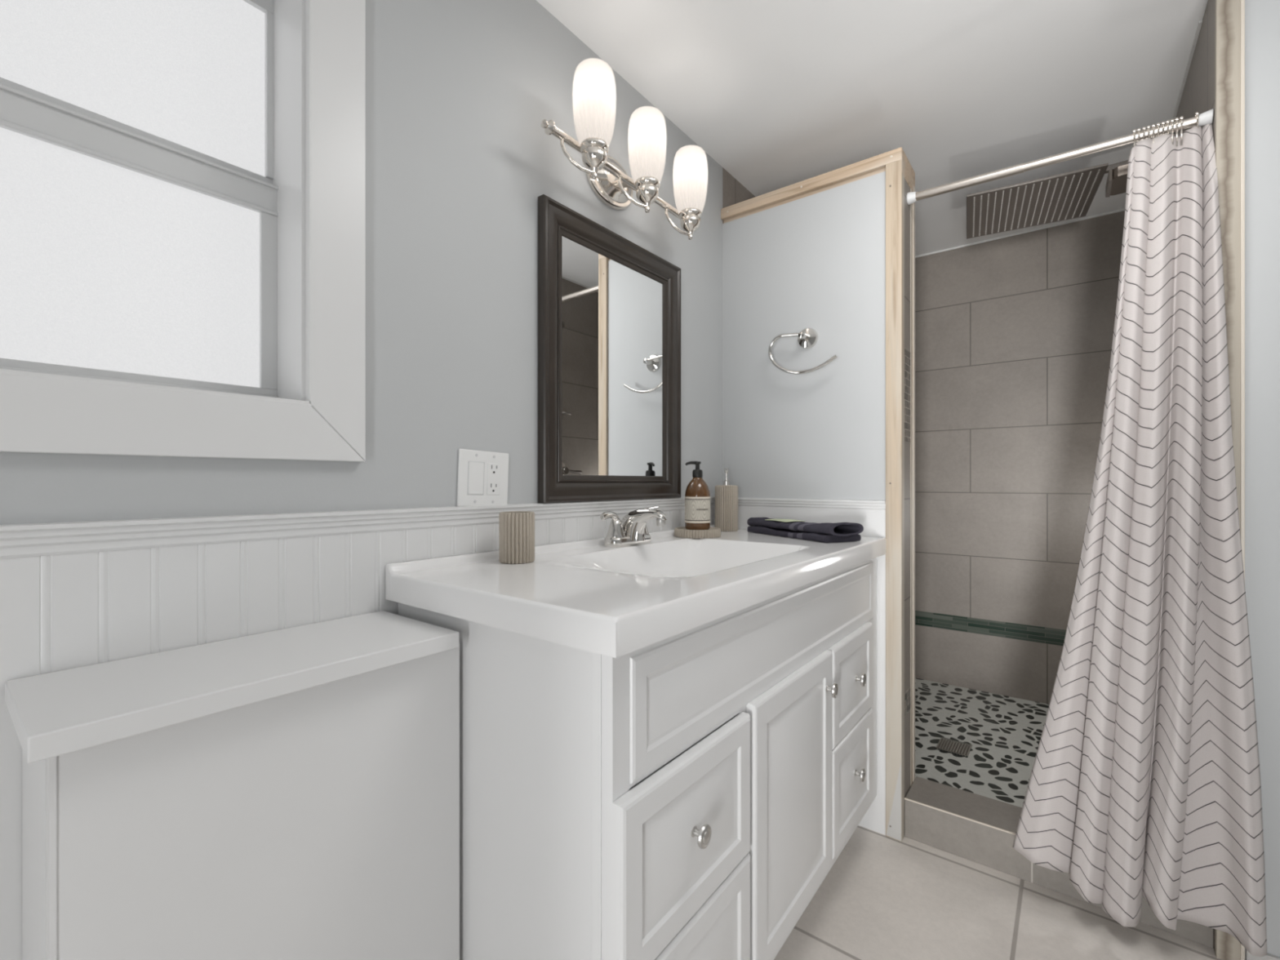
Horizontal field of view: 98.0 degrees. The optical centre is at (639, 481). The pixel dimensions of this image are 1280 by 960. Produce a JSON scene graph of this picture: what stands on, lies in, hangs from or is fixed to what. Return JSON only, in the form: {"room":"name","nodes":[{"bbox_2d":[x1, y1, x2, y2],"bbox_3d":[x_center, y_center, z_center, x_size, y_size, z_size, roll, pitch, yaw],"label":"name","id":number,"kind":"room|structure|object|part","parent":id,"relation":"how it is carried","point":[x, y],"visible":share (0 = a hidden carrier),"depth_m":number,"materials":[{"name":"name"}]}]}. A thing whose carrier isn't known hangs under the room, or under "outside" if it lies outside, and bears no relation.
{"room":"bathroom","nodes":[
{"label":"bathroom","id":0,"kind":"room"},
{"bbox_2d":[0,0,755,524],"bbox_3d":[-0.339,-0.040,1.322,0.160,2.190,4.470,0,0,38],"label":"wall","id":1,"kind":"structure","parent":0,"point":[460,157],"depth_m":1.14,"materials":[{"name":"grey paint"}]},
{"bbox_2d":[0,0,365,462],"bbox_3d":[-0.871,-0.501,0.627,0.180,0.932,1.033,0,0,38],"label":"window","id":2,"kind":"structure","parent":1,"relation":"in","point":[183,182],"depth_m":0.88,"materials":[{"name":"white paint"}]},
{"bbox_3d":[-0.915,-0.319,0.662,0.005,0.323,0.820,0,0,38],"label":"pane","id":3,"kind":"part","parent":2,"relation":"part of","materials":[{"name":"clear glass"}]},
{"bbox_3d":[-0.929,-0.691,0.673,0.005,0.312,0.836,0,0,38],"label":"pane","id":4,"kind":"part","parent":2,"relation":"part of","materials":[{"name":"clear glass"}]},
{"bbox_3d":[-0.925,-0.691,0.671,0.016,0.372,0.852,0,0,38],"label":"sash","id":5,"kind":"part","parent":2,"relation":"part of","materials":[{"name":"grey plastic"}]},
{"bbox_3d":[-0.910,-0.334,0.659,0.021,0.380,0.852,0,0,38],"label":"sash","id":6,"kind":"part","parent":2,"relation":"part of","materials":[{"name":"grey plastic"}]},
{"bbox_2d":[0,507,715,959],"bbox_3d":[-0.643,0.571,0.796,0.007,0.968,3.067,0,0,38],"label":"wainscoting","id":7,"kind":"structure","parent":1,"relation":"attached to","point":[59,612],"depth_m":0.78,"materials":[{"name":"white paint"}]},
{"bbox_2d":[0,496,715,559],"bbox_3d":[-0.637,0.071,0.792,0.020,0.040,3.067,0,0,38],"label":"trim","id":8,"kind":"structure","parent":1,"relation":"attached to","point":[29,540],"depth_m":0.85,"materials":[{"name":"white paint"}]},
{"bbox_2d":[456,448,508,506],"bbox_3d":[-0.334,-0.006,1.192,0.008,0.124,0.131,0,0,38],"label":"switch plate","id":9,"kind":"object","parent":1,"relation":"attached to","point":[482,475],"visible":0.98,"depth_m":1.19,"materials":[{"name":"white plastic"}]},
{"bbox_2d":[467,462,484,494],"bbox_3d":[-0.345,-0.007,1.173,0.002,0.068,0.039,0,0,38],"label":"rocker switch","id":10,"kind":"object","parent":9,"relation":"attached to","point":[475,469],"depth_m":1.17,"materials":[{"name":"white plastic"}]},
{"bbox_2d":[486,463,500,494],"bbox_3d":[-0.318,-0.005,1.209,0.002,0.068,0.036,0,0,38],"label":"receptacle","id":11,"kind":"object","parent":9,"relation":"attached to","point":[493,470],"depth_m":1.21,"materials":[{"name":"white plastic"}]},
{"bbox_2d":[537,194,680,502],"bbox_3d":[-0.055,-0.311,1.535,0.026,0.723,0.576,0,0,38],"label":"wall mirror","id":12,"kind":"object","parent":1,"relation":"attached to","point":[609,306],"visible":1,"depth_m":1.49,"materials":[{"name":"brown wood"}]},
{"bbox_2d":[561,235,662,475],"bbox_3d":[-0.063,-0.311,1.541,0.003,0.594,0.434,0,0,38],"label":"mirror glass","id":13,"kind":"object","parent":12,"relation":"attached to","point":[612,304],"depth_m":1.51,"materials":[{"name":"silver metal"}]},
{"bbox_2d":[541,57,707,239],"bbox_3d":[-0.029,-0.811,1.435,0.189,0.246,0.602,0,0,38],"label":"vanity light","id":14,"kind":"object","parent":1,"relation":"attached to","point":[593,90],"visible":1,"depth_m":1.39,"materials":[{"name":"white glass"}]},
{"bbox_3d":[-0.139,-0.732,1.249,0.081,0.069,0.018,0,0,-19],"label":"scroll arm","id":15,"kind":"part","parent":14,"relation":"part of","materials":[{"name":"silver metal"}]},
{"bbox_3d":[-0.104,-0.847,1.266,0.100,0.174,0.100,0,0,38],"label":"lamp shade","id":16,"kind":"part","parent":14,"relation":"part of","materials":[{"name":"white glass"}]},
{"bbox_3d":[-0.033,-0.787,1.477,0.079,0.050,0.022,0,0,38],"label":"stem","id":17,"kind":"part","parent":14,"relation":"part of","materials":[{"name":"silver metal"}]},
{"bbox_3d":[-0.017,-0.732,1.406,0.081,0.069,0.018,0,0,-19],"label":"scroll arm","id":18,"kind":"part","parent":14,"relation":"part of","materials":[{"name":"silver metal"}]},
{"bbox_3d":[0.018,-0.847,1.423,0.100,0.174,0.100,0,0,38],"label":"lamp shade","id":19,"kind":"part","parent":14,"relation":"part of","materials":[{"name":"white glass"}]},
{"bbox_3d":[0.108,-0.732,1.566,0.081,0.069,0.018,0,0,-19],"label":"scroll arm","id":20,"kind":"part","parent":14,"relation":"part of","materials":[{"name":"silver metal"}]},
{"bbox_3d":[0.143,-0.847,1.584,0.100,0.174,0.100,0,0,38],"label":"lamp shade","id":21,"kind":"part","parent":14,"relation":"part of","materials":[{"name":"white glass"}]},
{"bbox_2d":[915,19,1202,257],"bbox_3d":[1.240,-1.132,2.202,1.251,0.008,1.143,0,0,38],"label":"trim","id":22,"kind":"structure","parent":1,"relation":"attached to","point":[1200,22],"depth_m":2.36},
{"bbox_2d":[536,0,1208,256],"bbox_3d":[0.638,-1.175,0.625,2.560,0.080,4.570,0,0,38],"label":"ceiling","id":23,"kind":"structure","parent":0,"point":[780,94],"depth_m":1.55,"materials":[{"name":"white paint"}]},
{"bbox_2d":[915,677,1048,807],"bbox_3d":[1.239,1.022,2.201,1.250,0.065,1.144,0,0,38],"label":"floor","id":24,"kind":"structure","parent":0,"point":[1004,732],"depth_m":2.16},
{"bbox_2d":[935,737,972,757],"bbox_3d":[1.169,0.988,2.073,0.103,0.004,0.116,0,0,38],"label":"floor drain","id":25,"kind":"object","parent":24,"relation":"on","point":[951,746],"visible":1,"depth_m":2.07,"materials":[{"name":"silver metal"}]},
{"bbox_2d":[773,825,1220,959],"bbox_3d":[0.248,1.085,0.123,2.560,0.060,3.300,0,0,38],"label":"floor","id":26,"kind":"structure","parent":0,"point":[883,897],"depth_m":1.34,"materials":[{"name":"tile"}]},
{"bbox_2d":[4,610,459,959],"bbox_3d":[-0.508,0.645,0.769,0.236,0.821,0.474,0,0,38],"label":"half wall","id":27,"kind":"structure","parent":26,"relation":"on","point":[291,793],"depth_m":0.68,"materials":[{"name":"white paint"}]},
{"bbox_2d":[397,557,876,959],"bbox_3d":[0.146,0.635,1.338,0.569,0.840,1.214,0,0,38],"label":"vanity cabinet","id":28,"kind":"object","parent":26,"relation":"on","point":[690,794],"visible":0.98,"depth_m":0.87,"materials":[{"name":"white paint"}]},
{"bbox_2d":[385,524,885,657],"bbox_3d":[0.135,0.215,1.338,0.552,0.128,1.242,0,0,38],"label":"countertop","id":29,"kind":"structure","parent":28,"relation":"on","point":[588,595],"depth_m":0.96,"materials":[{"name":"white stone"}]},
{"bbox_2d":[498,511,534,564],"bbox_3d":[-0.256,0.115,1.160,0.073,0.104,0.073,0,0,38],"label":"tumbler","id":30,"kind":"object","parent":29,"relation":"on","point":[516,528],"visible":1,"depth_m":1.13,"materials":[{"name":"beige ceramic"}]},
{"bbox_2d":[600,506,666,547],"bbox_3d":[-0.019,0.117,1.470,0.168,0.100,0.157,0,0,-2],"label":"faucet","id":31,"kind":"object","parent":29,"relation":"on","point":[632,530],"visible":1,"depth_m":1.43,"materials":[{"name":"silver metal"}]},
{"bbox_3d":[-0.073,0.111,1.427,0.050,0.071,0.084,0,0,38],"label":"handle","id":32,"kind":"part","parent":31,"relation":"part of","materials":[{"name":"silver metal"}]},
{"bbox_3d":[0.006,0.111,1.446,0.149,0.084,0.048,0,0,38],"label":"spout","id":33,"kind":"part","parent":31,"relation":"part of","materials":[{"name":"silver metal"}]},
{"bbox_3d":[0.013,0.106,1.519,0.078,0.079,0.050,0,0,-1],"label":"handle","id":34,"kind":"part","parent":31,"relation":"part of","materials":[{"name":"silver metal"}]},
{"bbox_2d":[674,526,720,538],"bbox_3d":[0.175,0.154,1.697,0.141,0.025,0.141,0,0,38],"label":"soap dish","id":35,"kind":"object","parent":29,"relation":"on","point":[713,532],"visible":0.88,"depth_m":1.64,"materials":[{"name":"beige ceramic"}]},
{"bbox_2d":[684,461,710,529],"bbox_3d":[0.175,0.041,1.697,0.078,0.208,0.078,0,0,38],"label":"soap bottle","id":36,"kind":"object","parent":35,"relation":"on","point":[697,493],"visible":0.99,"depth_m":1.67,"materials":[{"name":"orange glass"}]},
{"bbox_2d":[715,467,737,531],"bbox_3d":[0.294,0.060,1.896,0.078,0.213,0.078,0,0,38],"label":"dispenser","id":37,"kind":"object","parent":29,"relation":"on","point":[726,495],"visible":0.88,"depth_m":1.86,"materials":[{"name":"beige ceramic"}]},
{"bbox_2d":[746,517,863,542],"bbox_3d":[0.486,0.139,1.696,0.127,0.055,0.386,0,0,-24],"label":"folded towel","id":38,"kind":"object","parent":29,"relation":"on","point":[824,532],"visible":1,"depth_m":1.59,"materials":[{"name":"black fabric"}]},
{"bbox_3d":[0.080,0.530,0.844,0.018,0.242,0.355,0,0,38],"label":"drawer","id":39,"kind":"part","parent":28,"relation":"part of","materials":[{"name":"white paint"}]},
{"bbox_3d":[0.089,0.522,0.823,0.026,0.033,0.033,0,0,38],"label":"knob","id":40,"kind":"part","parent":28,"relation":"part of","materials":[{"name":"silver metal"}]},
{"bbox_3d":[0.080,0.780,0.844,0.018,0.250,0.355,0,0,38],"label":"drawer","id":41,"kind":"part","parent":28,"relation":"part of","materials":[{"name":"white paint"}]},
{"bbox_3d":[0.330,0.578,1.195,0.018,0.724,1.212,0,0,38],"label":"frame","id":42,"kind":"part","parent":28,"relation":"part of","materials":[{"name":"white paint"}]},
{"bbox_3d":[0.334,0.318,1.184,0.006,0.170,1.130,0,0,38],"label":"false drawer","id":43,"kind":"part","parent":28,"relation":"part of","materials":[{"name":"white paint"}]},
{"bbox_3d":[0.322,0.651,1.155,0.018,0.507,0.404,0,0,38],"label":"door","id":44,"kind":"part","parent":28,"relation":"part of","materials":[{"name":"white paint"}]},
{"bbox_3d":[0.437,0.475,1.270,0.026,0.033,0.033,0,0,38],"label":"knob","id":45,"kind":"part","parent":28,"relation":"part of","materials":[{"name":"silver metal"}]},
{"bbox_3d":[0.551,0.517,1.449,0.018,0.238,0.328,0,0,38],"label":"drawer","id":46,"kind":"part","parent":28,"relation":"part of","materials":[{"name":"white paint"}]},
{"bbox_3d":[0.551,0.767,1.449,0.018,0.256,0.328,0,0,38],"label":"drawer","id":47,"kind":"part","parent":28,"relation":"part of","materials":[{"name":"white paint"}]},
{"bbox_3d":[0.568,0.755,1.438,0.026,0.033,0.033,0,0,38],"label":"knob","id":48,"kind":"part","parent":28,"relation":"part of","materials":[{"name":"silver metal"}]},
{"bbox_3d":[0.572,0.512,1.443,0.026,0.033,0.033,0,0,38],"label":"knob","id":49,"kind":"part","parent":28,"relation":"part of","materials":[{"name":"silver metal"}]},
{"bbox_2d":[904,776,1213,948],"bbox_3d":[1.089,0.998,1.517,0.646,0.115,0.158,0,0,38],"label":"shower curb","id":50,"kind":"object","parent":26,"relation":"on","point":[988,846],"visible":0.58,"depth_m":1.56,"materials":[{"name":"tile"}]},
{"bbox_2d":[722,0,1279,957],"bbox_3d":[1.251,-0.040,1.362,2.300,2.190,0.150,0,0,38],"label":"wall","id":51,"kind":"structure","parent":0,"point":[817,261],"depth_m":1.72,"materials":[{"name":"grey paint"}]},
{"bbox_2d":[768,328,837,374],"bbox_3d":[0.527,-0.421,1.792,0.227,0.157,0.060,0,0,38],"label":"towel ring","id":52,"kind":"object","parent":51,"relation":"attached to","point":[807,338],"visible":1,"depth_m":1.80,"materials":[{"name":"silver metal"}]},
{"bbox_2d":[737,507,885,835],"bbox_3d":[0.518,0.574,1.833,0.550,0.962,0.008,0,0,38],"label":"trim","id":53,"kind":"structure","parent":51,"relation":"attached to","point":[873,524],"depth_m":1.68,"materials":[{"name":"white paint"}]},
{"bbox_2d":[737,497,885,512],"bbox_3d":[0.520,0.077,1.825,0.538,0.040,0.016,0,0,38],"label":"trim","id":54,"kind":"structure","parent":51,"relation":"attached to","point":[843,505],"depth_m":1.79,"materials":[{"name":"white paint"}]},
{"bbox_2d":[720,146,915,223],"bbox_3d":[0.580,-0.944,1.881,0.604,0.073,0.174,0,0,38],"label":"trim","id":55,"kind":"structure","parent":51,"relation":"attached to","point":[877,164],"depth_m":1.78,"materials":[{"name":"brown wood"}]},
{"bbox_2d":[885,160,904,841],"bbox_3d":[0.758,0.056,1.656,0.045,1.998,0.036,0,0,38],"label":"trim","id":56,"kind":"structure","parent":51,"relation":"attached to","point":[895,178],"depth_m":1.64,"materials":[{"name":"brown wood"}]},
{"bbox_2d":[904,178,910,797],"bbox_3d":[0.808,0.062,1.692,0.008,1.985,0.083,0,0,38],"label":"trim","id":57,"kind":"structure","parent":51,"relation":"attached to","point":[907,188],"depth_m":1.68,"materials":[{"name":"wood"}]},
{"bbox_3d":[0.813,-0.261,1.692,0.001,0.279,0.073,0,0,38],"label":"panel","id":58,"kind":"part","parent":57,"relation":"part of","materials":[{"name":"brown tile"}]},
{"bbox_2d":[910,188,912,787],"bbox_3d":[0.851,0.030,1.746,0.008,1.920,0.055,0,0,38],"label":"trim","id":59,"kind":"structure","parent":51,"relation":"attached to","point":[911,205],"depth_m":1.73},
{"bbox_2d":[904,797,1015,835],"bbox_3d":[1.041,0.941,1.455,0.646,0.004,0.003,0,0,38],"label":"trim","id":60,"kind":"structure","parent":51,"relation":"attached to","point":[905,798],"depth_m":1.56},
{"bbox_2d":[906,108,1213,204],"bbox_3d":[1.060,-0.846,1.481,0.648,0.064,0.035,0,0,41],"label":"curtain rod","id":61,"kind":"object","parent":51,"relation":"attached to","point":[1204,118],"visible":1,"depth_m":1.45,"materials":[{"name":"silver metal"}]},
{"bbox_2d":[1132,128,1136,146],"bbox_3d":[1.203,-0.820,1.355,0.007,0.069,0.034,0,0,41],"label":"curtain ring","id":62,"kind":"object","parent":61,"relation":"hanging from","point":[1134,131],"visible":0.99,"depth_m":1.34,"materials":[{"name":"silver metal"}]},
{"bbox_2d":[1012,123,1266,956],"bbox_3d":[1.142,0.095,1.314,0.440,1.829,0.153,0,0,38],"label":"shower curtain","id":63,"kind":"object","parent":62,"relation":"hanging from","point":[1144,780],"visible":1,"depth_m":1.26,"materials":[{"name":"fabric"}]},
{"bbox_2d":[1137,128,1141,141],"bbox_3d":[1.209,-0.820,1.349,0.007,0.069,0.034,0,0,42],"label":"curtain ring","id":64,"kind":"object","parent":61,"relation":"hanging from","point":[1139,130],"visible":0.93,"depth_m":1.34,"materials":[{"name":"silver metal"}]},
{"bbox_2d":[1142,126,1146,139],"bbox_3d":[1.216,-0.819,1.343,0.007,0.069,0.034,0,0,41],"label":"curtain ring","id":65,"kind":"object","parent":61,"relation":"hanging from","point":[1144,128],"visible":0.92,"depth_m":1.33,"materials":[{"name":"silver metal"}]},
{"bbox_2d":[1146,124,1151,138],"bbox_3d":[1.222,-0.819,1.337,0.007,0.069,0.034,0,0,41],"label":"curtain ring","id":66,"kind":"object","parent":61,"relation":"hanging from","point":[1148,126],"visible":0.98,"depth_m":1.33,"materials":[{"name":"silver metal"}]},
{"bbox_2d":[1151,124,1155,143],"bbox_3d":[1.229,-0.819,1.332,0.007,0.069,0.034,0,0,41],"label":"curtain ring","id":67,"kind":"object","parent":61,"relation":"hanging from","point":[1153,126],"visible":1,"depth_m":1.32,"materials":[{"name":"silver metal"}]},
{"bbox_2d":[1155,122,1160,136],"bbox_3d":[1.235,-0.818,1.326,0.007,0.069,0.034,0,0,41],"label":"curtain ring","id":68,"kind":"object","parent":61,"relation":"hanging from","point":[1158,124],"visible":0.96,"depth_m":1.32,"materials":[{"name":"silver metal"}]},
{"bbox_2d":[1160,120,1165,134],"bbox_3d":[1.241,-0.818,1.321,0.007,0.069,0.034,0,0,41],"label":"curtain ring","id":69,"kind":"object","parent":61,"relation":"hanging from","point":[1163,122],"visible":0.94,"depth_m":1.31,"materials":[{"name":"silver metal"}]},
{"bbox_2d":[1165,120,1169,134],"bbox_3d":[1.247,-0.817,1.316,0.007,0.069,0.034,0,0,41],"label":"curtain ring","id":70,"kind":"object","parent":61,"relation":"hanging from","point":[1167,122],"visible":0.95,"depth_m":1.30,"materials":[{"name":"silver metal"}]},
{"bbox_2d":[1169,118,1174,144],"bbox_3d":[1.253,-0.817,1.311,0.007,0.069,0.034,0,0,41],"label":"curtain ring","id":71,"kind":"object","parent":61,"relation":"hanging from","point":[1172,120],"visible":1,"depth_m":1.30,"materials":[{"name":"silver metal"}]},
{"bbox_2d":[1174,117,1178,146],"bbox_3d":[1.259,-0.817,1.306,0.007,0.069,0.034,0,0,41],"label":"curtain ring","id":72,"kind":"object","parent":61,"relation":"hanging from","point":[1176,119],"visible":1,"depth_m":1.30,"materials":[{"name":"silver metal"}]},
{"bbox_2d":[1179,115,1183,146],"bbox_3d":[1.264,-0.816,1.300,0.007,0.069,0.034,0,0,41],"label":"curtain ring","id":73,"kind":"object","parent":61,"relation":"hanging from","point":[1181,117],"visible":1,"depth_m":1.29,"materials":[{"name":"silver metal"}]},
{"bbox_2d":[1195,111,1199,128],"bbox_3d":[1.284,-0.815,1.283,0.007,0.069,0.034,0,0,41],"label":"curtain ring","id":74,"kind":"object","parent":61,"relation":"hanging from","point":[1197,113],"visible":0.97,"depth_m":1.27,"materials":[{"name":"silver metal"}]},
{"bbox_2d":[1105,164,1128,197],"bbox_3d":[1.330,-0.804,1.447,0.180,0.030,0.123,0,0,38],"label":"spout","id":75,"kind":"object","parent":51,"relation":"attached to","point":[1116,184],"visible":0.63,"depth_m":1.47,"materials":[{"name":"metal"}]},
{"bbox_2d":[1214,0,1240,959],"bbox_3d":[1.296,-0.040,1.226,0.041,2.190,0.015,0,0,38],"label":"trim","id":76,"kind":"structure","parent":51,"relation":"attached to","point":[1227,12],"depth_m":1.22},
{"bbox_2d":[1244,948,1279,959],"bbox_3d":[1.713,1.032,0.901,1.005,0.045,0.011,0,0,38],"label":"baseboard","id":77,"kind":"structure","parent":51,"relation":"attached to","point":[1248,956],"depth_m":1.19,"materials":[{"name":"white wood"}]},
{"bbox_2d":[915,210,1124,630],"bbox_3d":[1.623,-0.040,2.678,1.430,2.190,0.080,0,0,38],"label":"wall","id":78,"kind":"structure","parent":0,"point":[1014,335],"depth_m":2.57,"materials":[{"name":"tile"}]},
{"bbox_2d":[915,624,1063,704],"bbox_3d":[1.591,0.855,2.653,1.250,0.270,0.004,0,0,38],"label":"wall","id":79,"kind":"structure","parent":78,"relation":"attached to","point":[1024,669],"depth_m":2.62,"materials":[{"name":"tile"}]},
{"bbox_2d":[915,610,1066,645],"bbox_3d":[1.590,0.685,2.652,1.250,0.070,0.005,0,0,38],"label":"trim","id":80,"kind":"structure","parent":78,"relation":"attached to","point":[999,628],"depth_m":2.60,"materials":[{"name":"green glass"}]},
{"bbox_2d":[966,160,1128,239],"bbox_3d":[1.489,-1.039,1.970,0.577,0.093,0.390,0,0,30],"label":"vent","id":81,"kind":"object","parent":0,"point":[1068,195],"visible":1,"depth_m":1.98,"materials":[{"name":"silver metal"}]},
{"bbox_3d":[1.581,-1.044,1.942,0.392,0.082,0.024,0,0,38],"label":"arm","id":82,"kind":"part","parent":81,"relation":"part of","materials":[{"name":"silver metal"}]},
{"bbox_2d":[1173,0,1214,950],"bbox_3d":[1.724,-0.040,1.725,0.100,2.190,1.300,0,0,38],"label":"wall","id":83,"kind":"structure","parent":0,"point":[1198,92],"depth_m":1.36,"materials":[{"name":"paint"}]},
{"bbox_2d":[1240,0,1244,959],"bbox_3d":[1.310,-0.040,1.212,0.006,2.190,0.016,0,0,38],"label":"trim","id":84,"kind":"structure","parent":83,"relation":"attached to","point":[1242,2],"depth_m":1.21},
{"bbox_3d":[0.626,0.062,1.948,0.594,1.985,0.008,0,0,38],"label":"wall shower partition","id":85,"kind":"structure","parent":0,"visible":0},
{"bbox_2d":[912,186,915,782],"bbox_3d":[0.864,0.030,1.757,0.004,1.920,0.024,0,0,38],"label":"trim","id":86,"kind":"structure","parent":85,"relation":"attached to","point":[913,203],"depth_m":1.75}
]}

